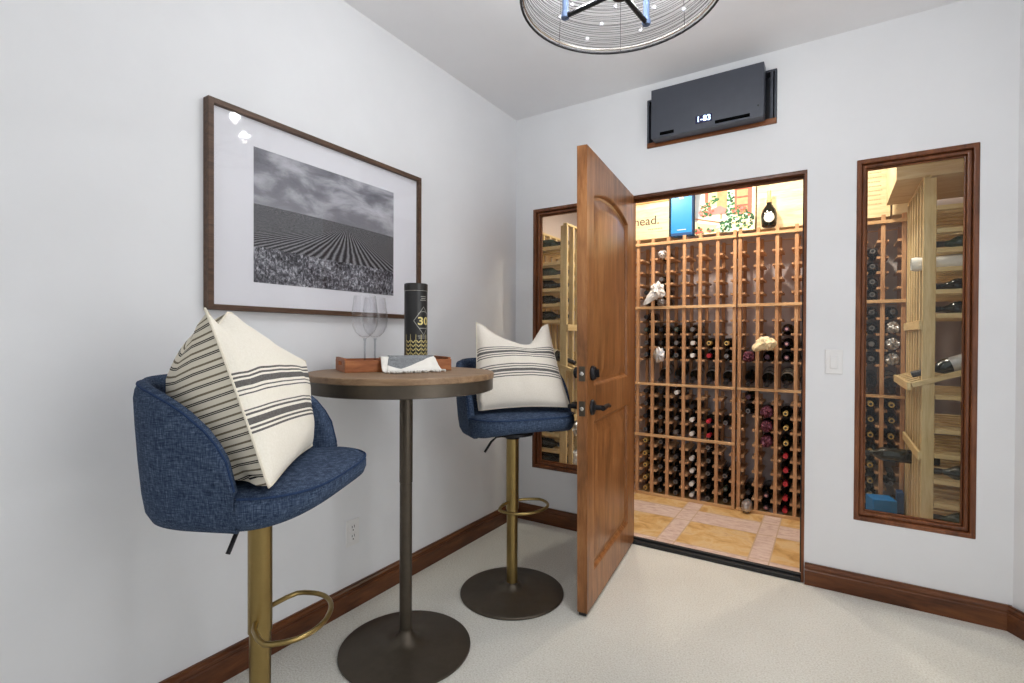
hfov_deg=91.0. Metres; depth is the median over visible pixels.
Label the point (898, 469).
wine rack
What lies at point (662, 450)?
wine bottle
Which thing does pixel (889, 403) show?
wine bottle
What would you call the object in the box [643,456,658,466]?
wine bottle
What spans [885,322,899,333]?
bottle
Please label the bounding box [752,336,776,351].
coral
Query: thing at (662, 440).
wine bottle
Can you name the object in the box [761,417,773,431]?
bottle
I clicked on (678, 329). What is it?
wine bottle
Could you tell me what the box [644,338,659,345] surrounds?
wine bottle
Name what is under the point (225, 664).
baseboard
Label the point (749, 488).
wine bottle
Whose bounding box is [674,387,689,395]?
wine bottle
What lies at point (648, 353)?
wine bottle
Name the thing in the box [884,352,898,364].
bottle
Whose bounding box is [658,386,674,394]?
wine bottle
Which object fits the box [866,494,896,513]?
gift box
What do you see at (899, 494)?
gift box
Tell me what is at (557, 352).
wine bottle
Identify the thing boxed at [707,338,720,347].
wine bottle
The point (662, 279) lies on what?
wine bottle
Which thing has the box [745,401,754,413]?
wine bottle
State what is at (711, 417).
wine bottle
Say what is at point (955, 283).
wine bottle
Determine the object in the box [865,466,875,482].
wine bottle
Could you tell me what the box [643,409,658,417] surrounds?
wine bottle
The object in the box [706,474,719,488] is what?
wine bottle
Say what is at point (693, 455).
wine bottle
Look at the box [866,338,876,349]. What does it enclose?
wine bottle
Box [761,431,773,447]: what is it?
bottle
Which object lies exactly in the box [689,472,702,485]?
wine bottle
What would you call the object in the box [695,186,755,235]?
canvas painting
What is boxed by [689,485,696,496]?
wine bottle
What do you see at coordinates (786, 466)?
wine bottle
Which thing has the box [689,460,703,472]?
wine bottle
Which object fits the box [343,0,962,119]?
ceiling
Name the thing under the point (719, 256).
wine rack
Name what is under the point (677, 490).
wine bottle
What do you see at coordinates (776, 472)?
wine rack
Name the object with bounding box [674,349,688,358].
wine bottle
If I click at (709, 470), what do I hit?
wine bottle
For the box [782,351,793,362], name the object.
wine bottle
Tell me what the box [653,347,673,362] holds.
bottle
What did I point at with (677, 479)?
wine bottle
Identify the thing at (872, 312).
wine bottle
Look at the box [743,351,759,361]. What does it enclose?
bottle
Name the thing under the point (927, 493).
wine rack
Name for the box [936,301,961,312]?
wine bottle
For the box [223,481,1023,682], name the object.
floor
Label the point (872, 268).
wine bottle
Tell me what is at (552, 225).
wall
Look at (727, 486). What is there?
wine bottle
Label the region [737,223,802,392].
wine rack
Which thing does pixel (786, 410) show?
wine bottle
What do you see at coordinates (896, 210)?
crate
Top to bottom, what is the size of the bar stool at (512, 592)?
1.098 m
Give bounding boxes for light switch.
[825,349,842,373]
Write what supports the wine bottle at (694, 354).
in the wine rack at (719, 256)
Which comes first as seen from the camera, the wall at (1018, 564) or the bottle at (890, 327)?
the wall at (1018, 564)
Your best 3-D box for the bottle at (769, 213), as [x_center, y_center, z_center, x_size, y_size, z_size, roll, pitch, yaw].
[1.752,-0.904,3.427,0.098,0.247,0.099,1,1,32]
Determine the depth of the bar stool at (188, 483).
1.09 m
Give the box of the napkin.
[379,355,445,373]
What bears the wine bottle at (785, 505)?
in the wine rack at (776, 472)
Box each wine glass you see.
[351,296,377,338]
[362,300,387,336]
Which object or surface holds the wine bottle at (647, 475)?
in the wine rack at (718, 450)
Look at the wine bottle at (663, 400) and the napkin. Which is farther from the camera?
the wine bottle at (663, 400)
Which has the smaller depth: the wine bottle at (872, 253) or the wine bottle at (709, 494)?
the wine bottle at (872, 253)
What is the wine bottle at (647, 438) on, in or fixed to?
in the wine rack at (718, 450)
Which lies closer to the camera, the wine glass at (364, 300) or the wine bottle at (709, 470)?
the wine glass at (364, 300)
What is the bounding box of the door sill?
[632,536,800,581]
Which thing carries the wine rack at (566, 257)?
on the floor
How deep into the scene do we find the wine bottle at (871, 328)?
3.21 m
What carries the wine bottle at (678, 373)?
in the wine rack at (719, 256)
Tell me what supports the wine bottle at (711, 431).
in the wine rack at (718, 450)
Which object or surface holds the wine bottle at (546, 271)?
in the wine rack at (566, 257)
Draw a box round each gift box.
[671,195,694,237]
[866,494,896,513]
[895,489,903,514]
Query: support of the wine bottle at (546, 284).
in the wine rack at (566, 257)
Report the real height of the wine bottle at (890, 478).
0.078 m
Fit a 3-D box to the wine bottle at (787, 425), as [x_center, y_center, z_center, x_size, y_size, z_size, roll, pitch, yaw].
[1.915,0.582,3.498,0.078,0.078,0.296,1,1,32]
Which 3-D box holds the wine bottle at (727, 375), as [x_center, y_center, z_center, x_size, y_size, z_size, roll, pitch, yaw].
[1.589,0.244,3.685,0.084,0.133,0.294,1,1,33]
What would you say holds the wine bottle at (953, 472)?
in the wine rack at (927, 493)
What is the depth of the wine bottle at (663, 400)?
3.93 m
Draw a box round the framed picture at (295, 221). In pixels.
[203,95,421,318]
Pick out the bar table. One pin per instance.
(407, 645)
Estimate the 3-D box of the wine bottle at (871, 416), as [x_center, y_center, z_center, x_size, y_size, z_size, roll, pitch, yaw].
[2.313,0.484,3.256,0.078,0.078,0.296,1,1,32]
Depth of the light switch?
2.39 m
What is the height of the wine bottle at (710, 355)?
0.078 m
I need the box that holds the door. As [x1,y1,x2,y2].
[568,144,633,615]
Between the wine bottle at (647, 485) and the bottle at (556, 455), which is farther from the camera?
the wine bottle at (647, 485)
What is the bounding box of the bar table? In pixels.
[308,367,493,682]
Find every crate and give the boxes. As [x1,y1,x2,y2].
[636,199,677,243]
[757,180,802,231]
[868,169,889,220]
[886,158,963,204]
[889,203,907,220]
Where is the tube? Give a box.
[404,283,427,354]
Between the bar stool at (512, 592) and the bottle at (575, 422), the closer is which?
the bar stool at (512, 592)
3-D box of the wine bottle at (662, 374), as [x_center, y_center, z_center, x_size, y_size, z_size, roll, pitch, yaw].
[1.198,0.240,3.934,0.084,0.133,0.294,1,1,33]
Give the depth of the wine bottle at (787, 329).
3.46 m
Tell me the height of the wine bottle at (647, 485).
0.078 m
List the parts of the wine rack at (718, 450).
bottle rail, bottle rail, bottle rail, bottle rail, bottle rail, bottle rail, bottle rail, bottle rail, bottle rail, bottle rail, bottle rail, bottle rail, bottle rail, bottle rail, bottle rail, bottle rail, bottle rail, bottle rail, bottle rail, bottle rail, bottle rail, rail, bottle rail, rail, bottle rail, bottle rail, bottle rail, bottle rail, bottle rail, bottle rail, bottle rail, bottle rail, bottle rail, bottle rail, bottle rail, bottle rail, bottle rail, bottle rail, bottle rail, bottle rail, bottle rail, bottle rail, bottle rail, bottle rail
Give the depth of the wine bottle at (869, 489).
3.22 m
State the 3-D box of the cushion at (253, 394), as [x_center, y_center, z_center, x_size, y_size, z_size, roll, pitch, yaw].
[-0.688,0.116,1.281,0.313,0.388,0.468,0,0,-6]
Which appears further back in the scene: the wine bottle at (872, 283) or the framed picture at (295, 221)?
the wine bottle at (872, 283)
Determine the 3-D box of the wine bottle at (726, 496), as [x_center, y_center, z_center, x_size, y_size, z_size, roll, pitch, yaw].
[1.601,1.136,3.716,0.078,0.078,0.296,1,1,32]
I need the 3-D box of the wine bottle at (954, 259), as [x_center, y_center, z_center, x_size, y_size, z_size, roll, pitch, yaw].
[2.151,-0.387,2.451,0.325,0.077,0.077,1,1,32]
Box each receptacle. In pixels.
[350,523,355,532]
[350,532,355,541]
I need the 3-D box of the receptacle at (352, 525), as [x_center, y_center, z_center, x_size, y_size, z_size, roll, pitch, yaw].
[-0.703,0.825,2.224,0.003,0.033,0.033,1,1,32]
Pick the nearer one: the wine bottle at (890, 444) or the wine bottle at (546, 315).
the wine bottle at (890, 444)
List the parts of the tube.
lid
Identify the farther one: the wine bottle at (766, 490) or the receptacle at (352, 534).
the wine bottle at (766, 490)
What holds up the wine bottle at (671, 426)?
in the wine rack at (718, 450)
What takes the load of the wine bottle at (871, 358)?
in the wine rack at (901, 242)
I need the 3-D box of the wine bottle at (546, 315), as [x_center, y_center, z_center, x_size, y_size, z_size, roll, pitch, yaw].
[0.274,-0.182,3.648,0.296,0.076,0.076,1,1,32]
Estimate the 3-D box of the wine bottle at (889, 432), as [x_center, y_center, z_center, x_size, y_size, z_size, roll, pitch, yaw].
[2.394,0.582,3.195,0.078,0.078,0.296,1,1,33]
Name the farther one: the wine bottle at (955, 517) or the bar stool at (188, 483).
the wine bottle at (955, 517)
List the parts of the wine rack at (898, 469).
bottle rail, bottle rail, bottle rail, bottle rail, bottle rail, bottle rail, bottle rail, bottle rail, bottle rail, bottle rail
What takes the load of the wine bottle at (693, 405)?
in the wine rack at (718, 450)
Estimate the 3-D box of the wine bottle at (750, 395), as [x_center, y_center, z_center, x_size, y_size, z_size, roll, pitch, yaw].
[1.721,0.387,3.621,0.078,0.078,0.296,1,1,33]
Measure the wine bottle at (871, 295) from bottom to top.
0.078 m
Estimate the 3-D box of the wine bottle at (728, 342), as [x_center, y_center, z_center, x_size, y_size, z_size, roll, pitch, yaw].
[1.605,0.013,3.705,0.078,0.078,0.296,1,1,32]
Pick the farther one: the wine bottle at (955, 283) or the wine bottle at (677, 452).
the wine bottle at (677, 452)
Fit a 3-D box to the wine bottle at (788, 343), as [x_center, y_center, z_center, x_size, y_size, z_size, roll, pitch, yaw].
[1.920,0.016,3.496,0.078,0.078,0.296,1,1,33]
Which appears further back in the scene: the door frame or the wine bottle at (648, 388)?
the wine bottle at (648, 388)
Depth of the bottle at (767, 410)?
3.42 m
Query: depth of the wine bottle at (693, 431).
3.79 m
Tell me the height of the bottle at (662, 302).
0.078 m
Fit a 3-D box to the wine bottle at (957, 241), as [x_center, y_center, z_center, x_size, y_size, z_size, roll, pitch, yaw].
[2.184,-0.478,2.430,0.296,0.077,0.077,1,1,32]
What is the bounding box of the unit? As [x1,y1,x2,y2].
[647,61,776,148]
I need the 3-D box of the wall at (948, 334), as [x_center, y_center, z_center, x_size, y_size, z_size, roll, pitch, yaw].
[1.781,-0.094,3.853,2.680,2.540,0.100,1,1,32]
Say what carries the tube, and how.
on the serving tray
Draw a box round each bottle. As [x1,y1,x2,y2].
[542,295,568,303]
[542,311,568,319]
[542,437,567,447]
[542,450,576,464]
[542,453,567,463]
[543,239,568,246]
[543,268,568,275]
[543,280,568,288]
[553,348,575,364]
[573,420,576,435]
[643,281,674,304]
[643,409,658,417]
[643,422,658,430]
[643,430,658,441]
[643,445,658,454]
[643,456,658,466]
[643,468,658,478]
[643,474,657,489]
[644,313,659,321]
[644,325,659,333]
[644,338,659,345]
[644,349,654,357]
[644,385,660,393]
[644,397,658,405]
[647,300,658,309]
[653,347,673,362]
[657,298,674,305]
[658,250,674,263]
[658,363,673,381]
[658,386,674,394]
[658,410,673,419]
[658,423,673,432]
[658,432,673,443]
[658,446,673,456]
[658,457,672,468]
[658,469,672,481]
[658,477,670,491]
[659,276,674,287]
[659,325,673,333]
[659,338,673,346]
[659,398,673,406]
[673,364,688,382]
[673,424,688,434]
[673,446,688,458]
[673,458,688,470]
[673,470,688,483]
[673,482,685,494]
[674,325,689,334]
[674,338,689,347]
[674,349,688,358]
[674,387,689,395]
[674,399,688,408]
[674,411,688,420]
[689,364,704,382]
[689,399,703,409]
[689,412,703,422]
[689,425,703,435]
[689,448,703,460]
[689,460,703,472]
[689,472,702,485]
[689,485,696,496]
[690,325,704,334]
[690,338,704,347]
[690,350,704,359]
[705,462,718,475]
[705,487,713,499]
[706,350,720,360]
[706,365,720,383]
[706,412,720,423]
[706,426,720,437]
[706,437,720,449]
[706,449,719,462]
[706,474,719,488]
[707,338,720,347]
[722,462,736,477]
[723,365,736,384]
[723,413,736,424]
[723,477,735,490]
[723,490,730,502]
[724,338,737,347]
[724,350,737,360]
[741,493,753,512]
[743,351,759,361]
[745,366,754,385]
[745,391,754,400]
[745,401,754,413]
[745,478,753,494]
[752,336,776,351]
[760,402,773,417]
[761,191,776,227]
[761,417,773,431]
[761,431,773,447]
[762,366,773,386]
[762,480,772,497]
[762,496,772,509]
[763,351,773,361]
[780,485,792,500]
[780,497,791,512]
[781,367,793,387]
[781,403,792,416]
[781,417,792,430]
[781,431,792,445]
[781,445,792,458]
[781,458,792,472]
[781,472,792,486]
[782,324,793,334]
[782,338,793,348]
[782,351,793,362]
[865,422,875,436]
[865,438,875,449]
[865,447,939,465]
[865,455,875,467]
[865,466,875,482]
[865,481,875,494]
[866,322,877,333]
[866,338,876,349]
[866,352,876,363]
[866,370,876,392]
[866,397,876,407]
[866,408,876,421]
[867,248,878,262]
[867,263,877,276]
[867,278,877,290]
[867,290,877,303]
[867,307,877,319]
[883,424,896,438]
[883,440,895,447]
[883,467,895,485]
[884,338,899,349]
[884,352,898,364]
[884,370,896,393]
[884,394,896,408]
[884,409,896,423]
[885,306,897,319]
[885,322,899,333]
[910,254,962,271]
[910,354,961,377]
[933,513,959,522]
[934,466,959,480]
[936,235,962,247]
[936,278,961,288]
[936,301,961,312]
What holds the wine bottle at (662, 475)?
in the wine rack at (718, 450)
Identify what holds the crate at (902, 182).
on the wine rack at (927, 493)
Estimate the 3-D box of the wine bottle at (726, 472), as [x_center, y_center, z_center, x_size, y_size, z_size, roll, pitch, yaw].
[1.594,0.958,3.706,0.078,0.078,0.296,1,1,33]
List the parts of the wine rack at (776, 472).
bottle rail, bottle rail, bottle rail, bottle rail, bottle rail, bottle rail, bottle rail, bottle rail, bottle rail, bottle rail, bottle rail, bottle rail, bottle rail, bottle rail, rail, bottle rail, bottle rail, bottle rail, bottle rail, bottle rail, bottle rail, bottle rail, bottle rail, bottle rail, bottle rail, bottle rail, bottle rail, bottle rail, bottle rail, bottle rail, bottle rail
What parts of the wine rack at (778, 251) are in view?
bottle rail, bottle rail, bottle rail, bottle rail, bottle rail, bottle rail, bottle rail, bottle rail, rail, rail, rail, rail, bottle rail, bottle rail, bottle rail, bottle rail, bottle rail, bottle rail, bottle rail, bottle rail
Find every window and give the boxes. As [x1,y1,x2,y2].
[532,203,576,473]
[853,142,980,538]
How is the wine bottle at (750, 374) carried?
in the wine rack at (778, 251)
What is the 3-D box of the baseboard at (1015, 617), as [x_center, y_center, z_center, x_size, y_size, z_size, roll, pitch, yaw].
[2.067,1.144,1.591,0.018,0.104,0.978,0,0,-3]
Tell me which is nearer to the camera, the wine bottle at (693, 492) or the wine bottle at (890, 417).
the wine bottle at (890, 417)
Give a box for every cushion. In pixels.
[166,307,313,487]
[476,322,568,410]
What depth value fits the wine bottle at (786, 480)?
3.47 m
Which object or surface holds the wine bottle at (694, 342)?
in the wine rack at (719, 256)
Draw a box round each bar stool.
[133,374,365,682]
[456,358,573,620]
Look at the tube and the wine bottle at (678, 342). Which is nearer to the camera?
the tube
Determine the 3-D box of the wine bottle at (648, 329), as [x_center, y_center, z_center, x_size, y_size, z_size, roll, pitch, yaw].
[1.111,-0.092,4.004,0.078,0.078,0.296,1,1,33]
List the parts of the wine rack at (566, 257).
post, post, bottle rail, bottle rail, bottle rail, bottle rail, bottle rail, bottle rail, rail, bottle rail, bottle rail, post, bottle rail, bottle rail, bottle rail, post, bottle rail, bottle rail, post, display rail, rail, post, rail, post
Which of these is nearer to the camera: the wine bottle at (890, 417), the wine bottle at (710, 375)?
the wine bottle at (890, 417)
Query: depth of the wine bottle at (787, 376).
3.46 m
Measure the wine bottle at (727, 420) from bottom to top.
0.078 m
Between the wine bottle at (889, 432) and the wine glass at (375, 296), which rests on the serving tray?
the wine glass at (375, 296)
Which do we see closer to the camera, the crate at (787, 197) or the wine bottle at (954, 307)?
the wine bottle at (954, 307)
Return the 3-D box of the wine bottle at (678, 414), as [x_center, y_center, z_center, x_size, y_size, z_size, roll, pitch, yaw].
[1.309,0.576,3.897,0.078,0.078,0.296,1,1,32]
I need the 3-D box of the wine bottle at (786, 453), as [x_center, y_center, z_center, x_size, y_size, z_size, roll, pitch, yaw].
[1.913,0.772,3.499,0.078,0.078,0.296,1,1,33]
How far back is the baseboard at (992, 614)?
2.24 m
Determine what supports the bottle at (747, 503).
in the wine rack at (776, 472)
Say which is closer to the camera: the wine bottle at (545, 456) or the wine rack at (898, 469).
the wine rack at (898, 469)
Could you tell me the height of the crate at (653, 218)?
0.325 m
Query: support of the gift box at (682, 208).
on the wine rack at (719, 256)
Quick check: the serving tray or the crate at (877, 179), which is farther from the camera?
the crate at (877, 179)
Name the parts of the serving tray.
handle, handle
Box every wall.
[0,0,515,682]
[515,0,1020,606]
[543,213,576,437]
[634,186,962,500]
[1013,0,1023,611]
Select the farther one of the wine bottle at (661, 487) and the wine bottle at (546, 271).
the wine bottle at (661, 487)
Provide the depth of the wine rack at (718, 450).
3.78 m
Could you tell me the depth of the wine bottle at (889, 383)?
3.15 m
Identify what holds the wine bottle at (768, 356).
in the wine rack at (778, 251)
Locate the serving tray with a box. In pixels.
[336,355,450,372]
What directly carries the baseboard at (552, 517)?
attached to the wall at (948, 75)
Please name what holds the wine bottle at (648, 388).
in the wine rack at (718, 450)
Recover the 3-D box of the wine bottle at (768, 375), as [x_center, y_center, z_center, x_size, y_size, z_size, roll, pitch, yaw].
[1.810,0.246,3.545,0.084,0.133,0.294,1,1,33]
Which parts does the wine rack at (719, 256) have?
bottle rail, bottle rail, bottle rail, bottle rail, bottle rail, bottle rail, bottle rail, bottle rail, bottle rail, rail, rail, rail, rail, bottle rail, rail, bottle rail, bottle rail, bottle rail, rail, bottle rail, bottle rail, bottle rail, bottle rail, bottle rail, bottle rail, bottle rail, bottle rail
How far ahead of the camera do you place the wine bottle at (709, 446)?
3.71 m
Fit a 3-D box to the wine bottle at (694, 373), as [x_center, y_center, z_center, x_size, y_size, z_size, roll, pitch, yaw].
[1.393,0.242,3.809,0.084,0.133,0.294,1,1,33]
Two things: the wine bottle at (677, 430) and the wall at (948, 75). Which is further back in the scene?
the wine bottle at (677, 430)
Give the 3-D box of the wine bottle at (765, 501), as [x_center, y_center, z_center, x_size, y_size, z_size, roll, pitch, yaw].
[1.818,1.138,3.568,0.078,0.078,0.296,1,1,33]
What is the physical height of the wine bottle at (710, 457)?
0.078 m
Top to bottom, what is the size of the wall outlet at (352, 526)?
0.116 m
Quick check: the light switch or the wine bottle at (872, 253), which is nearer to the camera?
the light switch
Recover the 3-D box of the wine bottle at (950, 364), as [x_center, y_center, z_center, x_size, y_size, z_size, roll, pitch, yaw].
[2.139,0.109,2.462,0.300,0.150,0.075,1,1,32]
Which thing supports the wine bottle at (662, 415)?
in the wine rack at (718, 450)
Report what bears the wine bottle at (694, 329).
in the wine rack at (719, 256)
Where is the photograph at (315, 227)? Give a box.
[254,146,393,295]
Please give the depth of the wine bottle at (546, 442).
3.62 m
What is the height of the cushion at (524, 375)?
0.396 m
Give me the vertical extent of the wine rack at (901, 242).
1.118 m
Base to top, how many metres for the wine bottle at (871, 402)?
0.078 m
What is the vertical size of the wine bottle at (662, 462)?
0.078 m
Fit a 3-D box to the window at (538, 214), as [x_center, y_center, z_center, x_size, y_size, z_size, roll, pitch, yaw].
[0.334,-0.017,3.206,0.430,1.684,0.072,1,1,32]
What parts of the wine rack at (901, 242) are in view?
bottle rail, bottle rail, bottle rail, bottle rail, bottle rail, bottle rail, bottle rail, rail, rail, rail, bottle rail, bottle rail, bottle rail, bottle rail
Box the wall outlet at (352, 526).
[346,517,358,547]
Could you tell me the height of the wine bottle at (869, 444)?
0.078 m
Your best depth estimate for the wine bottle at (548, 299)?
3.61 m
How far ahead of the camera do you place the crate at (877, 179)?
3.14 m
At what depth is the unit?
2.62 m
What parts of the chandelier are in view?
arm, wire post, arm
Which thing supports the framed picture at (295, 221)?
attached to the wall at (101, 101)
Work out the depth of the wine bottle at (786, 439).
3.47 m
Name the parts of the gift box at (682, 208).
panel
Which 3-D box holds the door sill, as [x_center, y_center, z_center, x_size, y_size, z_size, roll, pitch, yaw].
[1.073,1.165,2.734,0.864,0.034,0.070,1,1,32]
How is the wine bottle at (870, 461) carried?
in the wine rack at (898, 469)
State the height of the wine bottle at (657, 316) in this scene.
0.078 m
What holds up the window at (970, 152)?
in the wall at (948, 75)
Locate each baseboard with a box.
[159,505,506,682]
[518,502,576,531]
[804,562,1011,630]
[1007,605,1023,640]
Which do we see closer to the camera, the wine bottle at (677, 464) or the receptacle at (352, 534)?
the receptacle at (352, 534)
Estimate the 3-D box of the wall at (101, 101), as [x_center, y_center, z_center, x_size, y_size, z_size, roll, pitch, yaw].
[-1.404,-0.140,1.233,0.120,2.646,5.270,1,1,32]
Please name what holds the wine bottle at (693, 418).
in the wine rack at (718, 450)
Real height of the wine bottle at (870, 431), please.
0.078 m
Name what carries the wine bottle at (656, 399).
in the wine rack at (718, 450)
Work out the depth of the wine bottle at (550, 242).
3.61 m
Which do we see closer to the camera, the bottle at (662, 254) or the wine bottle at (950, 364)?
the wine bottle at (950, 364)
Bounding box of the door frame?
[633,170,807,582]
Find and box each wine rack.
[542,223,576,463]
[634,384,736,509]
[635,230,737,389]
[736,390,800,520]
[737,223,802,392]
[865,398,904,502]
[866,212,906,398]
[894,175,962,518]
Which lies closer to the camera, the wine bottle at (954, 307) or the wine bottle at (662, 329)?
the wine bottle at (954, 307)
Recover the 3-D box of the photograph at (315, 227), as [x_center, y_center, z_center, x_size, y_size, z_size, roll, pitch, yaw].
[-0.751,-0.463,2.112,0.001,0.491,0.689,1,1,32]
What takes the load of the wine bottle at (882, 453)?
in the wine rack at (927, 493)
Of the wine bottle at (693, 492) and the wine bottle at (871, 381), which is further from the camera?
the wine bottle at (693, 492)
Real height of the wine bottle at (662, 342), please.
0.078 m
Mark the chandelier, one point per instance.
(565, 14)
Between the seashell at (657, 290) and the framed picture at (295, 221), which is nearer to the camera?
the framed picture at (295, 221)
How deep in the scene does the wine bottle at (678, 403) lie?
3.85 m
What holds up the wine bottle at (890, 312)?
in the wine rack at (901, 242)
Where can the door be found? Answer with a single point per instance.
(603, 372)
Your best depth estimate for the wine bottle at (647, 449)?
3.98 m
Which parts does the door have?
latch plate, bolt plate, lever handle, lever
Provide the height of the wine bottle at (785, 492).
0.078 m
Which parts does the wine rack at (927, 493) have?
display rail, post, post, rail, post, rail, post, post, rail, post, display rail, post, display rail, bottle rail, bottle rail, bottle rail, bottle rail, bottle rail, bottle rail, bottle rail, bottle rail, bottle rail, bottle rail, bottle rail, bottle rail, bottle rail, bottle rail, bottle rail, bottle rail, bottle rail, bottle rail, bottle rail, bottle rail, bottle rail, bottle rail, bottle rail, bottle rail, bottle rail, bottle rail, bottle rail, bottle rail, bottle rail, bottle rail, bottle rail, bottle rail, bottle rail, bottle rail, bottle rail, bottle rail, bottle rail, bottle rail, bottle rail, bottle rail, bottle rail, bottle rail, bottle rail, bottle rail, bottle rail, bottle rail, bottle rail, bottle rail, bottle rail, bottle rail, bottle rail, bottle rail, bottle rail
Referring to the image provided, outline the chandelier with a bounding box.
[520,0,718,54]
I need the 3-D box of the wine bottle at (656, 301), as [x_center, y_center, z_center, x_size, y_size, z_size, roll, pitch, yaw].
[1.115,-0.298,4.010,0.078,0.078,0.296,1,1,33]
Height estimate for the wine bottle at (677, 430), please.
0.078 m
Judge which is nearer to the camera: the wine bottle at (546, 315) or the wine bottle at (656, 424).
the wine bottle at (546, 315)
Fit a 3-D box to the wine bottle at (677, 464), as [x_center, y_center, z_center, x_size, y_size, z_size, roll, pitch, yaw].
[1.300,0.955,3.888,0.078,0.078,0.296,1,1,33]
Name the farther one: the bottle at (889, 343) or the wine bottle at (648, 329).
the wine bottle at (648, 329)
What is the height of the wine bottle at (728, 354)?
0.078 m

